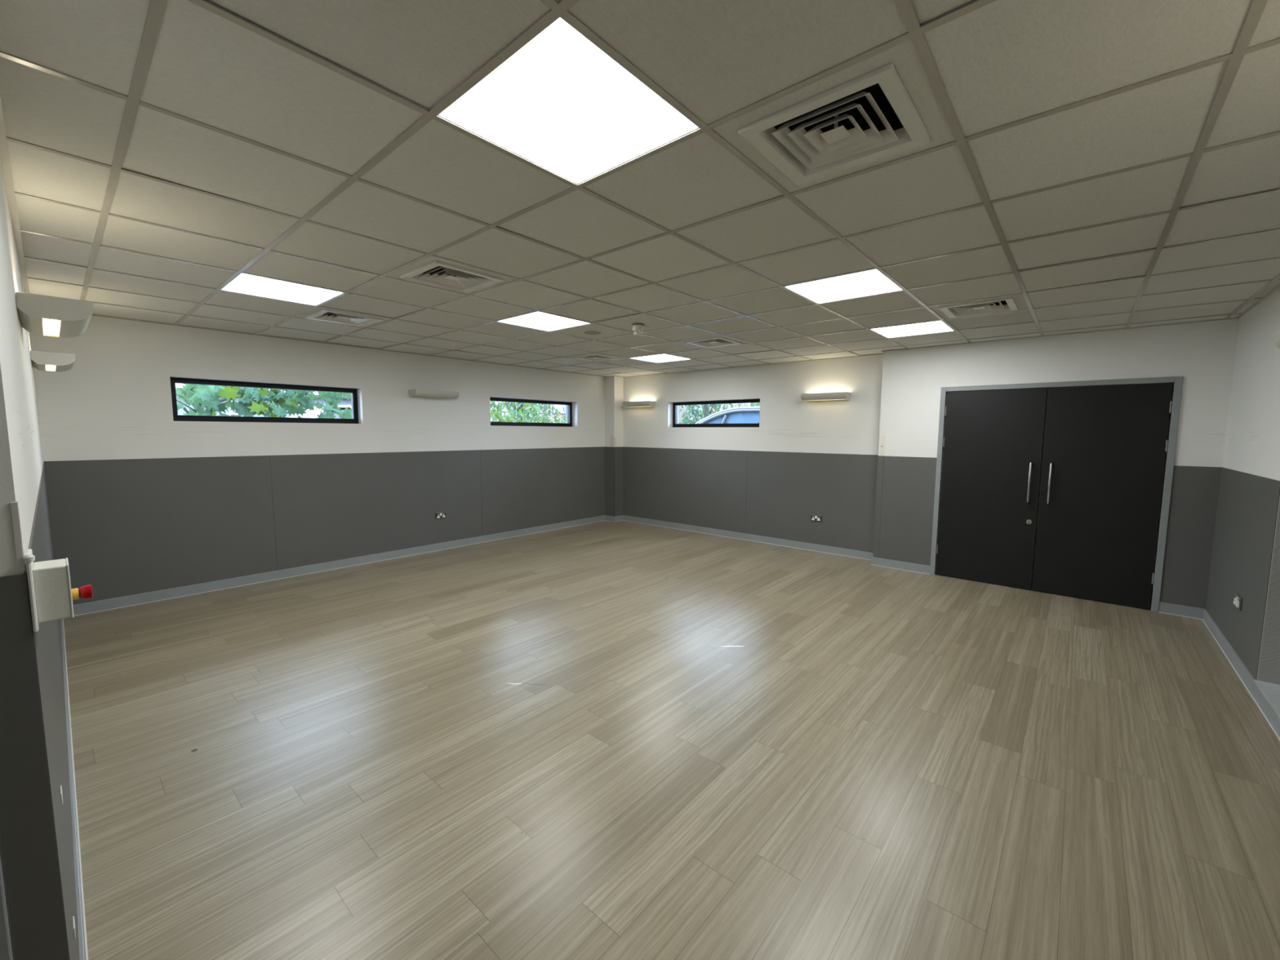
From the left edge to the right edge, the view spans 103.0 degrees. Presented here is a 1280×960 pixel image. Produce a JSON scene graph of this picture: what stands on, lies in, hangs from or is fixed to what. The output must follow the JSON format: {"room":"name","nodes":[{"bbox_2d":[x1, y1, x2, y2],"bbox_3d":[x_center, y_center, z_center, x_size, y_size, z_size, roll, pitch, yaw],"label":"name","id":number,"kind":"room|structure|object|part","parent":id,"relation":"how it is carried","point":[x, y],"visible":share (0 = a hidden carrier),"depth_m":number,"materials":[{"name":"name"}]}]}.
{"room":"community hall","nodes":[
{"label":"community hall","id":0,"kind":"room"},
{"bbox_2d":[0,296,68,959],"bbox_3d":[-1.859,0.153,0.355,0.304,3.200,1.827,5,7,41],"label":"wall","id":1,"kind":"structure","parent":0,"point":[28,846],"depth_m":0.96,"materials":[{"name":"white paint"}]},
{"bbox_2d":[0,853,13,959],"bbox_3d":[-1.217,0.457,0.896,0.028,2.100,0.080,5,7,41],"label":"door frame","id":2,"kind":"structure","parent":1,"relation":"attached to","point":[6,948],"depth_m":0.95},
{"bbox_3d":[-1.172,0.837,0.990,0.004,1.326,0.064,5,7,41],"label":"panel","id":3,"kind":"part","parent":1,"relation":"part of","materials":[{"name":"grey paint"}]},
{"bbox_2d":[0,159,79,959],"bbox_3d":[-3.229,-0.063,2.544,5.252,3.200,0.306,5,7,41],"label":"wall","id":4,"kind":"structure","parent":0,"point":[47,642],"depth_m":1.49,"materials":[{"name":"white paint"}]},
{"bbox_3d":[-2.132,0.749,1.859,2.587,1.326,0.004,5,7,41],"label":"cladding panel","id":5,"kind":"part","parent":4,"relation":"part of","materials":[{"name":"grey paint"}]},
{"bbox_3d":[-4.002,0.585,3.472,2.357,1.326,0.004,5,7,41],"label":"cladding panel","id":6,"kind":"part","parent":4,"relation":"part of","materials":[{"name":"grey plastic"}]},
{"bbox_2d":[30,351,75,371],"bbox_3d":[-4.148,-0.831,3.603,0.580,0.085,0.198,5,7,41],"label":"wall lamp","id":7,"kind":"object","parent":4,"relation":"attached to","point":[41,361],"depth_m":3.44,"materials":[{"name":"plastic"}]},
{"bbox_3d":[-4.194,-0.827,3.550,0.572,0.084,0.059,5,7,41],"label":"plate","id":8,"kind":"part","parent":7,"relation":"part of","materials":[{"name":"plastic"}]},
{"bbox_2d":[15,292,93,337],"bbox_3d":[-2.486,-0.685,2.169,0.580,0.085,0.198,5,7,41],"label":"wall lamp","id":9,"kind":"object","parent":4,"relation":"attached to","point":[39,315],"depth_m":2.02,"materials":[{"name":"plastic"}]},
{"bbox_3d":[-2.532,-0.681,2.117,0.572,0.084,0.059,5,7,41],"label":"plate","id":10,"kind":"part","parent":9,"relation":"part of","materials":[{"name":"plastic"}]},
{"bbox_2d":[22,548,93,631],"bbox_3d":[-1.159,0.208,1.017,0.116,0.149,0.085,5,7,41],"label":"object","id":11,"kind":"object","parent":4,"relation":"attached to","point":[51,596],"visible":1,"depth_m":0.98,"materials":[{"name":"white plastic"}]},
{"bbox_3d":[-1.143,0.147,0.952,0.016,0.014,0.016,5,7,41],"label":"fixing knob","id":12,"kind":"part","parent":11,"relation":"part of","materials":[{"name":"white plastic"}]},
{"bbox_3d":[-1.183,0.213,0.992,0.112,0.144,0.006,5,7,41],"label":"mounting plate","id":13,"kind":"part","parent":11,"relation":"part of","materials":[{"name":"white plastic"}]},
{"bbox_3d":[-1.151,0.216,1.028,0.088,0.106,0.003,5,7,41],"label":"enclosure lid","id":14,"kind":"part","parent":11,"relation":"part of","materials":[{"name":"white plastic"}]},
{"bbox_2d":[60,618,88,959],"bbox_3d":[-3.018,1.283,2.688,4.960,0.095,0.018,5,7,41],"label":"baseboard","id":15,"kind":"structure","parent":4,"relation":"attached to","point":[83,954],"depth_m":1.96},
{"bbox_2d":[30,314,604,604],"bbox_3d":[-2.794,-0.465,6.803,0.304,3.200,7.342,5,7,41],"label":"wall","id":16,"kind":"structure","parent":0,"point":[141,500],"depth_m":5.39,"materials":[{"name":"white paint"}]},
{"bbox_3d":[-4.387,0.455,4.819,0.004,1.326,1.541,5,7,41],"label":"panel","id":17,"kind":"part","parent":16,"relation":"part of","materials":[{"name":"grey plastic"}]},
{"bbox_2d":[169,375,363,423],"bbox_3d":[-3.935,-0.818,5.470,0.330,0.429,1.668,5,7,41],"label":"window","id":18,"kind":"structure","parent":16,"relation":"in","point":[356,393],"depth_m":5.38,"materials":[{"name":"black painted metal"},{"name":"glass"}]},
{"bbox_2d":[72,515,604,616],"bbox_3d":[-2.759,0.900,6.742,0.018,0.095,6.511,5,7,41],"label":"baseboard","id":19,"kind":"structure","parent":16,"relation":"attached to","point":[159,595],"depth_m":5.56,"materials":[{"name":"grey plastic"}]},
{"bbox_3d":[-3.070,0.319,6.332,0.004,1.326,2.474,5,7,41],"label":"panel","id":20,"kind":"part","parent":16,"relation":"part of","materials":[{"name":"grey plastic"}]},
{"bbox_2d":[408,389,459,399],"bbox_3d":[-2.639,-1.101,6.538,0.198,0.085,0.580,5,7,41],"label":"wall lamp","id":21,"kind":"object","parent":16,"relation":"attached to","point":[412,393],"depth_m":6.45,"materials":[{"name":"plastic"}]},
{"bbox_2d":[435,511,445,519],"bbox_3d":[-2.661,0.475,6.805,0.020,0.086,0.146,5,7,41],"label":"wall socket","id":22,"kind":"object","parent":16,"relation":"attached to","point":[442,514],"visible":1,"depth_m":6.79,"materials":[{"name":"grey plastic"}]},
{"bbox_2d":[489,395,577,426],"bbox_3d":[-1.720,-1.047,8.016,0.330,0.429,1.671,5,7,41],"label":"window","id":23,"kind":"structure","parent":16,"relation":"in","point":[571,406],"depth_m":8.16,"materials":[{"name":"black metal"}]},
{"bbox_3d":[-1.444,0.151,8.201,0.004,1.326,2.487,5,7,41],"label":"panel","id":24,"kind":"part","parent":16,"relation":"part of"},
{"bbox_2d":[604,376,623,516],"bbox_3d":[-0.462,-0.768,9.076,0.245,3.000,0.245,5,7,41],"label":"pillar","id":25,"kind":"structure","parent":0,"point":[614,385],"depth_m":9.00,"materials":[{"name":"white paint"}]},
{"bbox_3d":[-0.467,0.066,9.148,0.235,1.326,0.235,5,7,41],"label":"cladding panel","id":26,"kind":"part","parent":25,"relation":"part of","materials":[{"name":"grey paint"}]},
{"bbox_2d":[0,0,1279,377],"bbox_3d":[-0.404,-1.530,3.614,7.932,0.449,8.866,5,7,41],"label":"ceiling","id":27,"kind":"structure","parent":0,"point":[1092,166],"depth_m":1.94,"materials":[{"name":"tile"}]},
{"bbox_2d":[221,273,342,305],"bbox_3d":[-2.481,-1.322,3.537,0.588,0.017,0.588,5,7,41],"label":"ceiling light panel","id":28,"kind":"object","parent":27,"relation":"attached to","point":[242,283],"visible":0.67,"depth_m":3.53,"materials":[{"name":"white plastic"}]},
{"bbox_2d":[305,309,382,327],"bbox_3d":[-2.541,-1.485,4.372,0.456,0.209,0.456,5,7,41],"label":"ceiling vent","id":29,"kind":"object","parent":27,"relation":"in","point":[325,315],"visible":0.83,"depth_m":4.39,"materials":[{"name":"metal"}]},
{"bbox_2d":[399,260,504,293],"bbox_3d":[-1.181,-1.366,3.199,0.456,0.209,0.456,5,7,41],"label":"ceiling vent","id":30,"kind":"object","parent":27,"relation":"in","point":[436,273],"visible":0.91,"depth_m":3.22,"materials":[{"name":"metal"}]},
{"bbox_3d":[-1.181,-1.301,3.205,0.072,0.060,0.072,5,7,41],"label":"plate","id":31,"kind":"part","parent":30,"relation":"part of","materials":[{"name":"metal"}]},
{"bbox_2d":[497,311,591,331],"bbox_3d":[-0.849,-1.404,4.501,0.588,0.017,0.588,5,7,41],"label":"ceiling light panel","id":32,"kind":"object","parent":27,"relation":"attached to","point":[538,320],"visible":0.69,"depth_m":4.50,"materials":[{"name":"white plastic"}]},
{"bbox_2d":[437,16,699,184],"bbox_3d":[-0.214,-1.123,1.582,0.588,0.017,0.588,5,7,41],"label":"ceiling light panel","id":33,"kind":"object","parent":27,"relation":"attached to","point":[559,103],"visible":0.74,"depth_m":1.53,"materials":[{"name":"white plastic"}]},
{"bbox_2d":[584,330,600,334],"bbox_3d":[-0.463,-1.435,4.970,0.164,0.006,0.164,5,7,41],"label":"disc","id":34,"kind":"object","parent":27,"relation":"attached to","point":[590,332],"visible":1,"depth_m":4.94,"materials":[{"name":"grey plastic"}]},
{"bbox_2d":[570,353,620,361],"bbox_3d":[-0.576,-1.688,6.630,0.456,0.209,0.456,5,7,41],"label":"ceiling vent","id":35,"kind":"object","parent":27,"relation":"in","point":[594,357],"visible":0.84,"depth_m":6.65,"materials":[{"name":"metal"}]},
{"bbox_2d":[631,323,644,335],"bbox_3d":[-0.016,-1.349,4.573,0.110,0.097,0.110,5,7,41],"label":"smoke detector","id":36,"kind":"object","parent":27,"relation":"attached to","point":[637,327],"visible":1,"depth_m":4.54,"materials":[{"name":"white plastic"}]},
{"bbox_2d":[632,353,688,362],"bbox_3d":[0.270,-1.606,6.698,0.588,0.017,0.588,5,7,41],"label":"ceiling light panel","id":37,"kind":"object","parent":27,"relation":"attached to","point":[661,357],"visible":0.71,"depth_m":6.73,"materials":[{"name":"white plastic"}]},
{"bbox_2d":[683,337,742,348],"bbox_3d":[0.784,-1.569,5.457,0.456,0.209,0.456,5,7,41],"label":"ceiling vent","id":38,"kind":"object","parent":27,"relation":"in","point":[714,342],"visible":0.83,"depth_m":5.48,"materials":[{"name":"metal"}]},
{"bbox_2d":[737,62,931,185],"bbox_3d":[0.632,-1.207,1.635,0.456,0.209,0.456,5,7,41],"label":"ceiling vent","id":39,"kind":"object","parent":27,"relation":"in","point":[870,117],"visible":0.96,"depth_m":1.67,"materials":[{"name":"metal"}]},
{"bbox_3d":[0.632,-1.142,1.641,0.072,0.060,0.072,5,7,41],"label":"plate","id":40,"kind":"part","parent":39,"relation":"part of","materials":[{"name":"metal"}]},
{"bbox_2d":[785,267,902,303],"bbox_3d":[1.358,-1.285,3.388,0.588,0.017,0.588,5,7,41],"label":"ceiling light panel","id":41,"kind":"object","parent":27,"relation":"attached to","point":[873,282],"visible":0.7,"depth_m":3.38,"materials":[{"name":"white plastic"}]},
{"bbox_2d":[871,320,952,337],"bbox_3d":[2.537,-1.407,4.743,0.588,0.017,0.588,5,7,41],"label":"ceiling light panel","id":42,"kind":"object","parent":27,"relation":"attached to","point":[939,326],"visible":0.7,"depth_m":4.74,"materials":[{"name":"white plastic"}]},
{"bbox_2d":[938,297,1018,318],"bbox_3d":[2.597,-1.410,3.892,0.456,0.209,0.456,5,7,41],"label":"ceiling vent","id":43,"kind":"object","parent":27,"relation":"in","point":[1003,304],"visible":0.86,"depth_m":3.92,"materials":[{"name":"metal"}]},
{"bbox_3d":[2.597,-1.345,3.899,0.072,0.060,0.072,5,7,41],"label":"plate","id":44,"kind":"part","parent":43,"relation":"part of","materials":[{"name":"metal"}]},
{"bbox_2d":[63,520,1279,959],"bbox_3d":[-0.193,1.352,3.691,8.532,0.201,8.866,5,7,41],"label":"floor","id":45,"kind":"structure","parent":0,"point":[623,740],"depth_m":2.42,"materials":[{"name":"brown wood"}]},
{"bbox_2d":[871,555,930,574],"bbox_3d":[3.135,0.996,6.089,0.638,0.095,0.248,5,7,41],"label":"baseboard","id":46,"kind":"structure","parent":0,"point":[920,568],"depth_m":5.99,"materials":[{"name":"grey plastic"}]},
{"bbox_2d":[622,318,1239,608],"bbox_3d":[2.317,-0.442,6.879,7.932,3.200,0.534,5,7,41],"label":"wall","id":47,"kind":"structure","parent":0,"point":[865,463],"depth_m":6.32,"materials":[{"name":"white paint"}]},
{"bbox_2d":[622,400,655,407],"bbox_3d":[-0.018,-1.287,8.659,0.580,0.085,0.198,5,7,41],"label":"wall lamp","id":48,"kind":"object","parent":47,"relation":"attached to","point":[642,403],"depth_m":8.55,"materials":[{"name":"plastic"}]},
{"bbox_3d":[0.634,0.148,8.351,2.484,1.326,0.004,5,7,41],"label":"cladding panel","id":49,"kind":"part","parent":47,"relation":"part of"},
{"bbox_2d":[667,398,759,427],"bbox_3d":[1.197,-1.027,7.977,1.669,0.429,0.330,5,7,41],"label":"window","id":50,"kind":"structure","parent":47,"relation":"in","point":[673,406],"depth_m":8.09,"materials":[{"name":"black metal"}]},
{"bbox_2d":[604,515,873,559],"bbox_3d":[1.172,0.824,7.781,4.593,0.095,0.249,5,7,41],"label":"baseboard","id":51,"kind":"structure","parent":47,"relation":"attached to","point":[808,546],"depth_m":7.52,"materials":[{"name":"grey plastic"}]},
{"bbox_3d":[2.282,0.293,6.930,1.872,1.326,0.004,5,7,41],"label":"cladding panel","id":52,"kind":"part","parent":47,"relation":"part of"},
{"bbox_2d":[810,514,822,522],"bbox_3d":[2.370,0.517,6.857,0.146,0.086,0.020,5,7,41],"label":"wall socket","id":53,"kind":"object","parent":47,"relation":"attached to","point":[813,517],"visible":1,"depth_m":6.85,"materials":[{"name":"grey plastic"}]},
{"bbox_2d":[800,391,851,400],"bbox_3d":[2.396,-1.076,6.577,0.580,0.085,0.198,5,7,41],"label":"wall lamp","id":54,"kind":"object","parent":47,"relation":"attached to","point":[839,395],"depth_m":6.50,"materials":[{"name":"plastic"}]},
{"bbox_3d":[2.864,0.373,6.125,0.061,1.326,0.004,5,7,41],"label":"cladding panel","id":55,"kind":"part","parent":47,"relation":"part of","materials":[{"name":"grey plastic"}]},
{"bbox_3d":[3.099,0.393,5.923,0.553,1.326,0.004,5,7,41],"label":"cladding panel","id":56,"kind":"part","parent":47,"relation":"part of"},
{"bbox_2d":[929,376,1182,612],"bbox_3d":[4.005,0.087,5.109,1.834,2.101,0.138,5,7,41],"label":"door","id":57,"kind":"structure","parent":47,"relation":"in","point":[1107,464],"depth_m":5.00,"materials":[{"name":"black laminate"}]},
{"bbox_3d":[3.922,0.025,5.130,0.021,0.416,0.068,5,7,41],"label":"pull handle","id":58,"kind":"part","parent":57,"relation":"part of","materials":[{"name":"metal"}]},
{"bbox_3d":[4.043,0.036,5.026,0.021,0.416,0.068,5,7,41],"label":"pull handle","id":59,"kind":"part","parent":57,"relation":"part of","materials":[{"name":"metal"}]},
{"bbox_2d":[1158,601,1204,619],"bbox_3d":[4.794,1.156,4.506,0.285,0.095,0.018,5,7,41],"label":"baseboard","id":60,"kind":"structure","parent":47,"relation":"attached to","point":[1164,607],"depth_m":4.50,"materials":[{"name":"grey plastic"}]},
{"bbox_3d":[4.802,0.543,4.453,0.282,1.326,0.004,5,7,41],"label":"cladding panel","id":61,"kind":"part","parent":47,"relation":"part of","materials":[{"name":"grey plastic"}]},
{"bbox_2d":[1205,288,1279,717],"bbox_3d":[2.694,0.112,1.066,0.912,3.200,8.866,5,7,41],"label":"wall","id":62,"kind":"structure","parent":0,"point":[1245,562],"depth_m":3.48,"materials":[{"name":"white paint"}]},
{"bbox_2d":[1233,593,1242,610],"bbox_3d":[4.168,0.851,3.553,0.020,0.086,0.146,5,7,41],"label":"wall socket","id":63,"kind":"object","parent":62,"relation":"attached to","point":[1237,602],"visible":1,"depth_m":3.52,"materials":[{"name":"grey plastic"}]},
{"bbox_2d":[1202,608,1279,740],"bbox_3d":[2.269,1.436,1.402,0.018,0.095,8.036,5,7,41],"label":"baseboard","id":64,"kind":"structure","parent":62,"relation":"attached to","point":[1272,717],"depth_m":3.29,"materials":[{"name":"grey plastic"}]},
{"bbox_3d":[4.349,0.610,3.720,0.004,1.326,1.708,5,7,41],"label":"cladding panel","id":65,"kind":"part","parent":62,"relation":"part of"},
{"bbox_2d":[1273,333,1279,348],"bbox_3d":[3.130,-0.668,2.327,0.198,0.085,0.580,5,7,41],"label":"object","id":66,"kind":"structure","parent":62,"relation":"attached to","point":[1277,338],"depth_m":2.58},
{"label":"outside","id":67,"kind":"structure","parent":0,"visible":0},
{"bbox_3d":[-1.709,-0.266,22.493,70.000,0.150,60.000,5,7,41],"label":"ground","id":68,"kind":"structure","parent":67,"visible":0},
{"bbox_2d":[217,412,243,416],"bbox_3d":[-10.069,-0.640,12.755,1.110,2.340,0.480,5,7,41],"label":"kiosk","id":69,"kind":"object","parent":68,"relation":"on","point":[231,414],"visible":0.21,"depth_m":12.21,"materials":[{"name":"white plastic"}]},
{"bbox_2d":[175,382,351,417],"bbox_3d":[-16.109,-2.368,18.627,5.800,4.600,12.000,5,7,41],"label":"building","id":70,"kind":"structure","parent":68,"relation":"on","point":[344,402],"depth_m":17.92,"materials":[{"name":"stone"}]},
{"bbox_2d":[175,383,351,418],"bbox_3d":[-6.007,-1.411,7.989,3.122,4.823,3.892,5,7,41],"label":"maple tree","id":71,"kind":"object","parent":68,"relation":"on","point":[204,398],"visible":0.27,"depth_m":7.30,"materials":[{"name":"green plant"}]},
{"bbox_2d":[289,404,351,418],"bbox_3d":[-8.496,-0.781,13.804,2.200,2.440,1.700,5,7,41],"label":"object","id":72,"kind":"object","parent":68,"relation":"on","point":[310,414],"visible":0.11,"depth_m":13.05,"materials":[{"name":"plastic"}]},
{"bbox_2d":[489,400,564,422],"bbox_3d":[-4.067,-2.398,17.543,3.233,5.003,4.975,5,7,41],"label":"tree","id":73,"kind":"object","parent":68,"relation":"on","point":[508,404],"visible":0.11,"depth_m":17.24,"materials":[{"name":"green plant"}]},
{"bbox_2d":[489,401,565,422],"bbox_3d":[-2.901,-0.980,13.081,3.650,3.365,5.932,5,7,41],"label":"leafy bush","id":74,"kind":"object","parent":68,"relation":"on","point":[544,420],"visible":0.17,"depth_m":12.41,"materials":[{"name":"green plant"}]},
{"bbox_3d":[-2.564,-1.039,12.887,0.400,3.206,0.117,1,6,10],"label":"stem","id":75,"kind":"part","parent":74,"relation":"part of","materials":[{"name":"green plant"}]},
{"bbox_2d":[489,400,565,422],"bbox_3d":[-4.250,-4.436,25.260,6.800,7.600,7.400,5,7,41],"label":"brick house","id":76,"kind":"structure","parent":68,"relation":"on","point":[561,410],"depth_m":21.68,"materials":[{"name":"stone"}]},
{"bbox_3d":[-3.363,-3.352,21.729,0.012,0.720,0.660,5,7,41],"label":"pane","id":77,"kind":"part","parent":76,"relation":"part of","materials":[{"name":"glass"}]},
{"bbox_2d":[679,402,757,423],"bbox_3d":[2.201,-2.045,16.870,2.560,4.505,2.507,5,7,41],"label":"tree","id":78,"kind":"object","parent":68,"relation":"on","point":[706,411],"visible":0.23,"depth_m":16.67,"materials":[{"name":"green plant"}]},
{"bbox_2d":[678,402,758,423],"bbox_3d":[2.974,-4.867,31.291,17.800,7.400,6.800,5,7,41],"label":"house","id":79,"kind":"structure","parent":68,"relation":"on","point":[683,410],"depth_m":27.23,"materials":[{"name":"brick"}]},
{"bbox_2d":[695,406,759,423],"bbox_3d":[3.450,-0.498,12.105,4.296,2.342,3.245,5,7,41],"label":"car","id":80,"kind":"object","parent":68,"relation":"on","point":[744,415],"visible":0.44,"depth_m":11.13,"materials":[{"name":"blue metal"}]},
{"bbox_2d":[741,402,759,406],"bbox_3d":[4.815,-1.967,16.207,3.380,4.505,2.459,5,7,41],"label":"tree","id":81,"kind":"object","parent":68,"relation":"on","point":[751,403],"visible":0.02,"depth_m":16.98,"materials":[{"name":"green plant"}]}
]}

